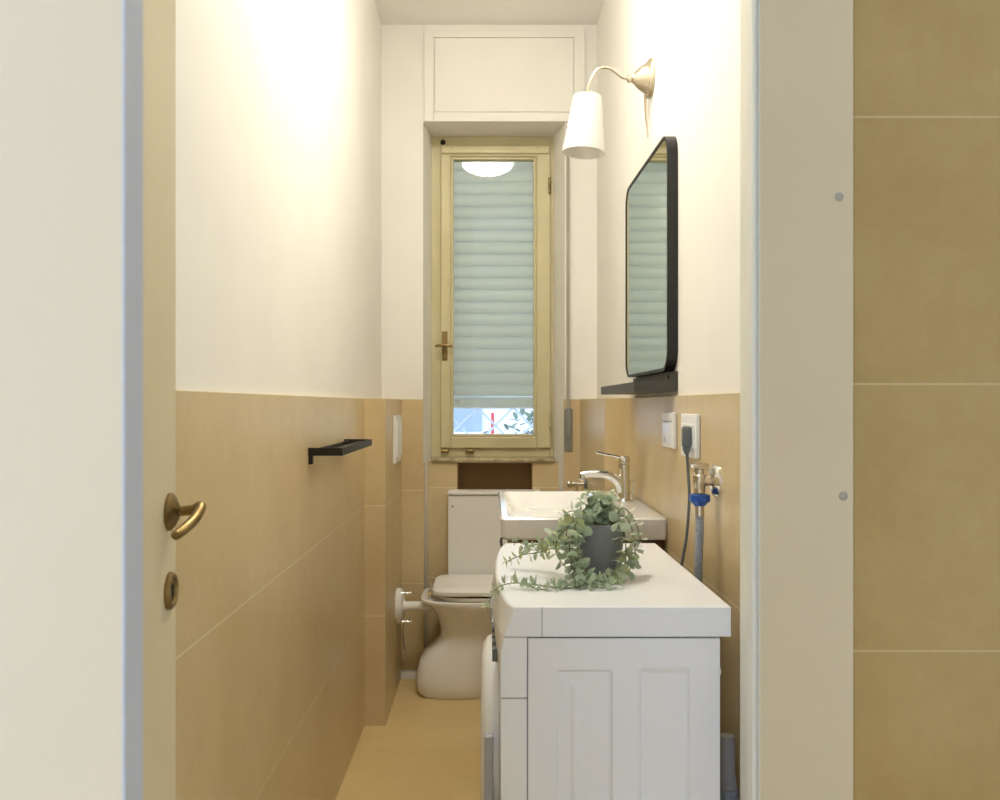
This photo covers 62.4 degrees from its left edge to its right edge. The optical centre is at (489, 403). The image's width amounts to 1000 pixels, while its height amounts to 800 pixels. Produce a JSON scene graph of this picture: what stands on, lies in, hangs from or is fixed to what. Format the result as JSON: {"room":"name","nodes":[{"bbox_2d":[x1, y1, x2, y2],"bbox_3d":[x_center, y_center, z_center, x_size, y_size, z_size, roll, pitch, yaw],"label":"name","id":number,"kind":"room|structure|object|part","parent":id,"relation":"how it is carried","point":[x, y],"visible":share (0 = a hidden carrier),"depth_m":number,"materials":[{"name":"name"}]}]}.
{"room":"bathroom","nodes":[
{"label":"bathroom","id":0,"kind":"room"},
{"bbox_2d":[176,0,381,397],"bbox_3d":[-0.533,-0.230,2.205,0.134,2.800,3.490,0,0,0],"label":"wall","id":1,"kind":"structure","parent":0,"point":[279,102],"depth_m":1.85,"materials":[{"name":"paint"}]},
{"bbox_2d":[176,390,363,799],"bbox_3d":[-0.461,0.575,1.735,0.010,1.190,2.530,0,0,0],"label":"trim","id":2,"kind":"structure","parent":1,"relation":"attached to","point":[270,603],"depth_m":1.69,"materials":[{"name":"tile"}]},
{"bbox_2d":[308,439,371,464],"bbox_3d":[-0.413,0.131,2.337,0.086,0.042,0.534,0,0,0],"label":"towel rack","id":3,"kind":"object","parent":1,"relation":"attached to","point":[348,446],"visible":1,"depth_m":2.14,"materials":[{"name":"black metal"}]},
{"bbox_3d":[-0.416,0.120,2.073,0.080,0.020,0.006,0,0,0],"label":"arm","id":4,"kind":"part","parent":3,"relation":"part of","materials":[{"name":"black metal"}]},
{"bbox_3d":[-0.443,0.121,2.330,0.006,0.014,0.510,0,0,0],"label":"rail","id":5,"kind":"part","parent":3,"relation":"part of","materials":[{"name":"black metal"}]},
{"bbox_3d":[-0.405,0.121,2.330,0.010,0.010,0.508,0,0,0],"label":"rail","id":6,"kind":"part","parent":3,"relation":"part of","materials":[{"name":"black metal"}]},
{"bbox_3d":[-0.373,0.120,2.330,0.006,0.020,0.520,0,0,0],"label":"rail","id":7,"kind":"part","parent":3,"relation":"part of","materials":[{"name":"black metal"}]},
{"bbox_3d":[-0.416,0.120,2.587,0.080,0.020,0.006,0,0,0],"label":"arm","id":8,"kind":"part","parent":3,"relation":"part of","materials":[{"name":"black metal"}]},
{"bbox_2d":[364,398,400,725],"bbox_3d":[-0.423,0.575,3.275,0.086,1.190,0.550,0,0,0],"label":"trim","id":9,"kind":"structure","parent":1,"relation":"attached to","point":[382,478],"depth_m":3.00,"materials":[{"name":"tile"}]},
{"bbox_2d":[393,415,401,463],"bbox_3d":[-0.371,0.140,3.333,0.017,0.190,0.195,0,0,0],"label":"flush plate","id":10,"kind":"object","parent":1,"relation":"attached to","point":[397,423],"visible":1,"depth_m":3.25,"materials":[{"name":"white plastic"}]},
{"bbox_2d":[395,588,430,649],"bbox_3d":[-0.310,0.874,3.375,0.140,0.242,0.144,0,0,0],"label":"pipe","id":11,"kind":"object","parent":1,"relation":"attached to","point":[401,605],"visible":0.99,"depth_m":3.35,"materials":[{"name":"white plastic"}]},
{"bbox_2d":[336,679,480,799],"bbox_3d":[0.175,1.220,1.525,2.850,0.100,4.850,0,0,0],"label":"floor","id":12,"kind":"structure","parent":0,"point":[426,748],"depth_m":2.77,"materials":[{"name":"tile"}]},
{"bbox_2d":[416,574,492,698],"bbox_3d":[-0.051,0.948,3.375,0.498,0.445,0.334,0,0,0],"label":"toilet","id":13,"kind":"object","parent":12,"relation":"on","point":[449,667],"visible":0.59,"depth_m":3.27,"materials":[{"name":"white ceramic"}]},
{"bbox_3d":[-0.016,0.738,3.375,0.428,0.026,0.334,0,0,0],"label":"lid","id":14,"kind":"part","parent":13,"relation":"part of","materials":[{"name":"white plastic"}]},
{"bbox_3d":[-0.012,0.763,3.375,0.412,0.017,0.328,0,0,0],"label":"seat","id":15,"kind":"part","parent":13,"relation":"part of","materials":[{"name":"white plastic"}]},
{"bbox_2d":[480,543,730,799],"bbox_3d":[0.182,0.745,1.601,0.398,0.850,0.599,0,0,0],"label":"cabinet","id":16,"kind":"object","parent":12,"relation":"on","point":[595,694],"visible":0.98,"depth_m":1.30,"materials":[{"name":"white metal"}]},
{"bbox_3d":[-0.002,0.671,1.447,0.016,0.197,0.046,0,0,0],"label":"door handle","id":17,"kind":"part","parent":16,"relation":"part of","materials":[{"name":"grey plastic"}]},
{"bbox_3d":[-0.001,0.625,1.600,0.033,0.348,0.348,0,0,0],"label":"porthole door","id":18,"kind":"part","parent":16,"relation":"part of","materials":[{"name":"white plastic"}]},
{"bbox_3d":[0.031,0.416,1.601,0.054,0.096,0.597,0,0,0],"label":"control panel","id":19,"kind":"part","parent":16,"relation":"part of","materials":[{"name":"white ceramic"}]},
{"bbox_3d":[0.037,0.788,1.601,0.042,0.644,0.597,0,0,0],"label":"panel","id":20,"kind":"part","parent":16,"relation":"part of","materials":[{"name":"white ceramic"}]},
{"bbox_2d":[480,489,647,612],"bbox_3d":[0.141,0.257,1.494,0.286,0.203,0.222,0,0,10],"label":"potted plant","id":21,"kind":"object","parent":16,"relation":"on","point":[598,535],"visible":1,"depth_m":1.50,"materials":[{"name":"green plant"}]},
{"bbox_3d":[0.127,0.259,1.526,0.187,0.066,0.019,0,0,-3],"label":"stem","id":22,"kind":"part","parent":21,"relation":"part of","materials":[{"name":"green"}]},
{"bbox_3d":[0.092,0.278,1.486,0.196,0.138,0.135,0,0,0],"label":"stem","id":23,"kind":"part","parent":21,"relation":"part of","materials":[{"name":"green"}]},
{"bbox_3d":[0.147,0.276,1.467,0.185,0.091,0.041,0,0,-42],"label":"stem","id":24,"kind":"part","parent":21,"relation":"part of","materials":[{"name":"green"}]},
{"bbox_3d":[0.178,0.264,1.517,0.119,0.075,0.032,0,0,-29],"label":"stem","id":25,"kind":"part","parent":21,"relation":"part of","materials":[{"name":"green"}]},
{"bbox_3d":[0.181,0.266,1.502,0.049,0.090,0.124,0,0,3],"label":"stem","id":26,"kind":"part","parent":21,"relation":"part of","materials":[{"name":"green"}]},
{"bbox_3d":[0.177,0.270,1.474,0.080,0.093,0.114,0,0,-18],"label":"stem","id":27,"kind":"part","parent":21,"relation":"part of","materials":[{"name":"green"}]},
{"bbox_3d":[0.205,0.270,1.545,0.098,0.098,0.098,0,0,0],"label":"pot","id":28,"kind":"part","parent":21,"relation":"part of","materials":[{"name":"grey ceramic"}]},
{"bbox_3d":[0.225,0.265,1.505,0.030,0.100,0.098,0,0,12],"label":"stem","id":29,"kind":"part","parent":21,"relation":"part of","materials":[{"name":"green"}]},
{"bbox_3d":[0.227,0.266,1.504,0.083,0.116,0.110,0,0,0],"label":"stem","id":30,"kind":"part","parent":21,"relation":"part of","materials":[{"name":"green"}]},
{"bbox_3d":[0.237,0.268,1.506,0.026,0.092,0.072,0,0,0],"label":"stem","id":31,"kind":"part","parent":21,"relation":"part of","materials":[{"name":"green"}]},
{"bbox_3d":[0.253,0.242,1.541,0.058,0.096,0.023,0,0,0],"label":"stem","id":32,"kind":"part","parent":21,"relation":"part of","materials":[{"name":"green"}]},
{"bbox_3d":[0.211,0.755,1.599,0.303,0.770,0.593,0,0,0],"label":"panel","id":33,"kind":"part","parent":16,"relation":"part of","materials":[{"name":"white ceramic"}]},
{"bbox_2d":[720,733,738,799],"bbox_3d":[0.408,0.870,1.420,0.038,0.600,0.038,0,0,30],"label":"hose","id":34,"kind":"object","parent":12,"relation":"on","point":[728,778],"visible":0.84,"depth_m":1.41,"materials":[{"name":"grey"}]},
{"bbox_2d":[382,25,596,647],"bbox_3d":[-0.003,-0.230,3.750,0.926,2.800,0.400,0,0,0],"label":"wall","id":35,"kind":"structure","parent":0,"point":[406,138],"depth_m":3.55,"materials":[{"name":"paint"}]},
{"bbox_2d":[401,670,416,678],"bbox_3d":[-0.334,1.156,3.527,0.092,0.028,0.025,0,0,0],"label":"baseboard","id":36,"kind":"structure","parent":35,"relation":"attached to","point":[405,674],"depth_m":3.52,"materials":[{"name":"white plastic"}]},
{"bbox_2d":[401,399,579,669],"bbox_3d":[0.003,0.575,3.545,0.765,1.190,0.010,0,0,0],"label":"trim","id":37,"kind":"structure","parent":35,"relation":"attached to","point":[411,409],"depth_m":3.54,"materials":[{"name":"tile"}]},
{"bbox_2d":[431,137,553,456],"bbox_3d":[0.009,-0.491,3.749,0.589,1.462,0.142,0,0,0],"label":"window","id":38,"kind":"structure","parent":35,"relation":"in","point":[445,151],"depth_m":3.72,"materials":[{"name":"beige wood"}]},
{"bbox_3d":[-0.206,-0.261,3.700,0.078,0.017,0.044,0,0,0],"label":"handle lever","id":39,"kind":"part","parent":38,"relation":"part of","materials":[{"name":"gold metal"}]},
{"bbox_3d":[-0.204,-0.261,3.719,0.024,0.132,0.006,0,0,0],"label":"handle plate","id":40,"kind":"part","parent":38,"relation":"part of","materials":[{"name":"gold metal"}]},
{"bbox_2d":[454,162,532,407],"bbox_3d":[0.005,-0.590,3.860,0.440,1.222,0.032,0,0,0],"label":"roller shutter","id":41,"kind":"object","parent":38,"relation":"attached to","point":[493,201],"visible":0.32,"depth_m":3.85,"materials":[{"name":"white plastic"}]},
{"bbox_3d":[0.025,-1.137,3.716,0.482,0.020,0.012,0,0,0],"label":"drip moulding","id":42,"kind":"part","parent":38,"relation":"part of","materials":[{"name":"beige wood"}]},
{"bbox_3d":[0.281,0.156,3.736,0.005,0.122,0.005,0,0,-23],"label":"lock rod","id":43,"kind":"part","parent":38,"relation":"part of","materials":[{"name":"beige wood"}]},
{"bbox_2d":[431,457,554,461],"bbox_3d":[0.013,0.247,3.723,0.545,0.015,0.155,0,0,0],"label":"windowsill","id":44,"kind":"structure","parent":35,"relation":"attached to","point":[433,459],"depth_m":3.65,"materials":[{"name":"stone"}]},
{"bbox_2d":[423,399,564,650],"bbox_3d":[0.017,0.575,3.605,0.610,1.190,0.130,0,0,0],"label":"trim","id":45,"kind":"structure","parent":35,"relation":"attached to","point":[442,476],"depth_m":3.66,"materials":[{"name":"tile"}]},
{"bbox_2d":[447,489,540,573],"bbox_3d":[0.019,0.634,3.607,0.405,0.512,0.107,0,0,0],"label":"toilet cistern","id":46,"kind":"object","parent":35,"relation":"attached to","point":[474,525],"visible":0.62,"depth_m":3.56,"materials":[{"name":"white ceramic"}]},
{"bbox_2d":[457,463,532,488],"bbox_3d":[0.022,0.456,3.731,0.336,0.389,0.118,0,0,0],"label":"niche","id":47,"kind":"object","parent":35,"relation":"attached to","point":[469,475],"depth_m":3.78,"materials":[{"name":"brown"}]},
{"bbox_2d":[424,31,584,122],"bbox_3d":[0.062,-1.404,3.543,0.688,0.388,0.017,0,0,0],"label":"trim","id":48,"kind":"structure","parent":35,"relation":"attached to","point":[470,76],"depth_m":3.54,"materials":[{"name":"paint"}]},
{"bbox_2d":[564,126,572,450],"bbox_3d":[0.336,-0.494,3.530,0.035,1.389,0.021,0,0,0],"label":"strap","id":49,"kind":"object","parent":35,"relation":"attached to","point":[568,412],"visible":0.98,"depth_m":3.52,"materials":[{"name":"beige"}]},
{"bbox_3d":[0.336,0.111,3.536,0.035,0.180,0.008,0,0,0],"label":"winder plate","id":50,"kind":"part","parent":49,"relation":"part of","materials":[{"name":"grey metal"}]},
{"bbox_2d":[375,0,603,24],"bbox_3d":[0.175,-1.680,1.525,2.850,0.100,4.850,0,0,0],"label":"ceiling","id":51,"kind":"structure","parent":0,"point":[391,12],"depth_m":3.44,"materials":[{"name":"white paint"}]},
{"bbox_2d":[597,0,739,397],"bbox_3d":[0.540,-0.230,2.625,0.160,2.800,2.650,0,0,0],"label":"wall","id":52,"kind":"structure","parent":0,"point":[694,45],"depth_m":1.94,"materials":[{"name":"paint"}]},
{"bbox_2d":[566,478,586,490],"bbox_3d":[0.345,0.322,3.300,0.080,0.056,0.052,0,0,0],"label":"angle valve","id":53,"kind":"object","parent":52,"relation":"attached to","point":[569,483],"visible":0.8,"depth_m":3.29,"materials":[{"name":"silver metal"}]},
{"bbox_3d":[0.316,0.320,3.300,0.022,0.028,0.030,0,0,0],"label":"knob","id":54,"kind":"part","parent":53,"relation":"part of","materials":[{"name":"silver metal"}]},
{"bbox_2d":[500,537,664,550],"bbox_3d":[0.239,0.557,2.422,0.422,0.425,0.595,0,0,0],"label":"vanity cabinet","id":55,"kind":"object","parent":52,"relation":"attached to","point":[661,543],"visible":0.1,"depth_m":2.12,"materials":[{"name":"brown wood"}]},
{"bbox_2d":[498,491,666,539],"bbox_3d":[0.238,0.317,2.420,0.423,0.056,0.660,0,0,0],"label":"washbasin","id":56,"kind":"object","parent":55,"relation":"in","point":[524,515],"visible":0.67,"depth_m":2.26,"materials":[{"name":"white ceramic"}]},
{"bbox_2d":[578,451,634,501],"bbox_3d":[0.345,0.214,2.450,0.167,0.149,0.052,0,0,0],"label":"faucet","id":57,"kind":"object","parent":56,"relation":"on","point":[621,482],"visible":1,"depth_m":2.44,"materials":[{"name":"silver metal"}]},
{"bbox_3d":[0.337,0.230,2.450,0.136,0.070,0.028,0,0,0],"label":"spout","id":58,"kind":"part","parent":57,"relation":"part of","materials":[{"name":"silver metal"}]},
{"bbox_3d":[0.364,0.158,2.450,0.104,0.036,0.036,0,0,0],"label":"lever","id":59,"kind":"part","parent":57,"relation":"part of","materials":[{"name":"silver metal"}]},
{"bbox_3d":[0.424,0.255,2.446,0.010,0.068,0.010,0,0,0],"label":"pop rod","id":60,"kind":"part","parent":57,"relation":"part of","materials":[{"name":"silver metal"}]},
{"bbox_2d":[580,398,623,490],"bbox_3d":[0.422,0.575,3.160,0.075,1.190,0.780,0,0,0],"label":"trim","id":61,"kind":"structure","parent":52,"relation":"attached to","point":[601,419],"depth_m":2.85,"materials":[{"name":"tile"}]},
{"bbox_2d":[562,58,654,159],"bbox_3d":[0.333,-0.835,2.350,0.255,0.292,0.122,0,0,0],"label":"wall sconce","id":62,"kind":"object","parent":52,"relation":"attached to","point":[584,137],"visible":0.99,"depth_m":2.31,"materials":[{"name":"silver metal"}]},
{"bbox_3d":[0.266,-0.793,2.350,0.122,0.166,0.122,0,0,0],"label":"lamp shade","id":63,"kind":"part","parent":62,"relation":"part of","materials":[{"name":"white fabric"}]},
{"bbox_3d":[0.333,-0.919,2.350,0.123,0.086,0.008,0,0,0],"label":"arm","id":64,"kind":"part","parent":62,"relation":"part of","materials":[{"name":"silver metal"}]},
{"bbox_3d":[0.444,-0.818,2.349,0.014,0.123,0.009,0,0,19],"label":"pull cord","id":65,"kind":"part","parent":62,"relation":"part of","materials":[{"name":"silver metal"}]},
{"bbox_2d":[601,371,677,394],"bbox_3d":[0.406,-0.055,2.320,0.108,0.050,0.600,0,0,0],"label":"shelf","id":66,"kind":"object","parent":52,"relation":"attached to","point":[665,382],"visible":1,"depth_m":2.09,"materials":[{"name":"grey metal"}]},
{"bbox_3d":[0.457,-0.055,2.320,0.006,0.050,0.600,0,0,0],"label":"plate","id":67,"kind":"part","parent":66,"relation":"part of","materials":[{"name":"grey metal"}]},
{"bbox_2d":[625,136,677,376],"bbox_3d":[0.443,-0.376,2.310,0.034,0.588,0.580,0,0,0],"label":"wall mirror","id":68,"kind":"object","parent":52,"relation":"attached to","point":[651,205],"visible":1,"depth_m":2.19,"materials":[{"name":"black mirror"}]},
{"bbox_2d":[662,412,676,448],"bbox_3d":[0.442,0.064,2.050,0.016,0.088,0.130,0,0,0],"label":"light switch","id":69,"kind":"object","parent":52,"relation":"attached to","point":[669,419],"visible":1,"depth_m":2.02,"materials":[{"name":"white plastic"}]},
{"bbox_2d":[624,393,739,799],"bbox_3d":[0.455,0.575,2.035,0.010,1.190,1.470,0,0,0],"label":"trim","id":70,"kind":"structure","parent":52,"relation":"attached to","point":[659,472],"depth_m":1.70,"materials":[{"name":"tile"}]},
{"bbox_2d":[680,426,690,565],"bbox_3d":[0.424,0.384,1.790,0.026,0.672,0.047,0,0,0],"label":"power cable","id":71,"kind":"object","parent":52,"relation":"attached to","point":[685,430],"visible":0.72,"depth_m":1.80,"materials":[{"name":"grey plastic"}]},
{"bbox_2d":[681,414,699,458],"bbox_3d":[0.443,0.070,1.835,0.013,0.096,0.140,0,0,0],"label":"wall socket","id":72,"kind":"object","parent":52,"relation":"attached to","point":[692,420],"visible":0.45,"depth_m":1.78,"materials":[{"name":"white plastic"}]},
{"bbox_2d":[690,463,720,496],"bbox_3d":[0.423,0.151,1.640,0.053,0.067,0.066,0,0,0],"label":"water valve","id":73,"kind":"object","parent":52,"relation":"attached to","point":[700,480],"visible":1,"depth_m":1.63,"materials":[{"name":"silver metal"}]},
{"bbox_2d":[689,493,709,582],"bbox_3d":[0.416,0.550,1.615,0.038,0.744,0.087,0,0,0],"label":"hose","id":74,"kind":"object","parent":73,"relation":"hanging from","point":[699,500],"visible":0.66,"depth_m":1.63,"materials":[{"name":"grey plastic"}]},
{"bbox_3d":[0.416,0.127,1.640,0.038,0.018,0.014,0,0,0],"label":"tap handle","id":75,"kind":"part","parent":73,"relation":"part of","materials":[{"name":"silver metal"}]},
{"bbox_2d":[740,0,759,799],"bbox_3d":[0.392,-0.230,1.243,0.016,2.800,0.050,0,0,0],"label":"trim","id":76,"kind":"structure","parent":52,"relation":"attached to","point":[749,9],"depth_m":1.23,"materials":[{"name":"white paint"}]},
{"bbox_2d":[760,0,852,799],"bbox_3d":[0.467,-0.230,1.235,0.142,2.800,0.030,0,0,0],"label":"trim","id":77,"kind":"structure","parent":52,"relation":"attached to","point":[806,46],"depth_m":1.22,"materials":[{"name":"paint"}]},
{"bbox_2d":[853,0,999,799],"bbox_3d":[1.019,-0.230,1.244,0.962,2.800,0.013,0,0,0],"label":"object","id":78,"kind":"structure","parent":52,"relation":"attached to","point":[926,73],"depth_m":1.24,"materials":[{"name":"tile"}]},
{"bbox_3d":[-0.775,-0.230,0.411,0.950,2.800,0.098,0,0,0],"label":"wall","id":79,"kind":"structure","parent":0,"visible":0},
{"bbox_2d":[0,0,142,799],"bbox_3d":[-0.300,-0.230,0.349,0.299,2.800,0.019,0,0,0],"label":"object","id":80,"kind":"structure","parent":79,"relation":"attached to","point":[71,71],"depth_m":0.34,"materials":[{"name":"paint"}]},
{"bbox_2d":[143,0,205,799],"bbox_3d":[-0.330,0.066,0.677,0.081,2.192,0.558,0,0,-6],"label":"door","id":81,"kind":"structure","parent":79,"relation":"in","point":[162,510],"depth_m":0.88,"materials":[{"name":"beige wood"}]},
{"bbox_3d":[-0.334,0.125,0.894,0.034,0.033,0.076,0,0,0],"label":"handle","id":82,"kind":"part","parent":81,"relation":"part of","materials":[{"name":"gold metal"}]},
{"label":"outside","id":83,"kind":"structure","parent":0,"visible":0},
{"bbox_3d":[0.000,2.120,6.650,12.000,0.100,5.300,0,0,0],"label":"floor","id":84,"kind":"structure","parent":83,"visible":0},
{"bbox_2d":[491,413,493,433],"bbox_3d":[0.020,1.070,6.500,0.026,2.000,0.026,0,0,0],"label":"pole","id":85,"kind":"object","parent":84,"relation":"on","point":[492,414],"visible":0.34,"depth_m":6.49,"materials":[{"name":"red paint"}]},
{"bbox_2d":[454,409,532,433],"bbox_3d":[0.000,-0.630,10.590,12.000,5.400,2.820,0,0,0],"label":"building","id":86,"kind":"structure","parent":84,"relation":"on","point":[477,423],"depth_m":9.30,"materials":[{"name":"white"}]},
{"bbox_3d":[-0.280,0.340,9.240,0.480,0.060,0.120,0,0,0],"label":"sill","id":87,"kind":"part","parent":86,"relation":"part of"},
{"bbox_2d":[454,408,532,433],"bbox_3d":[0.000,1.036,4.604,2.816,2.067,0.037,0,0,0],"label":"balcony railing","id":88,"kind":"object","parent":84,"relation":"on","point":[475,409],"visible":0.02,"depth_m":4.60,"materials":[{"name":"grey paint"}]},
{"bbox_3d":[0.000,0.015,4.604,2.800,0.024,0.037,0,0,0],"label":"rail","id":89,"kind":"part","parent":88,"relation":"part of","materials":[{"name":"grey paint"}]},
{"bbox_2d":[482,409,532,433],"bbox_3d":[0.456,1.045,6.153,0.780,2.051,0.814,0,0,-25],"label":"shrub","id":90,"kind":"object","parent":84,"relation":"on","point":[522,411],"visible":0.1,"depth_m":6.17,"materials":[{"name":"green plant"}]}
]}

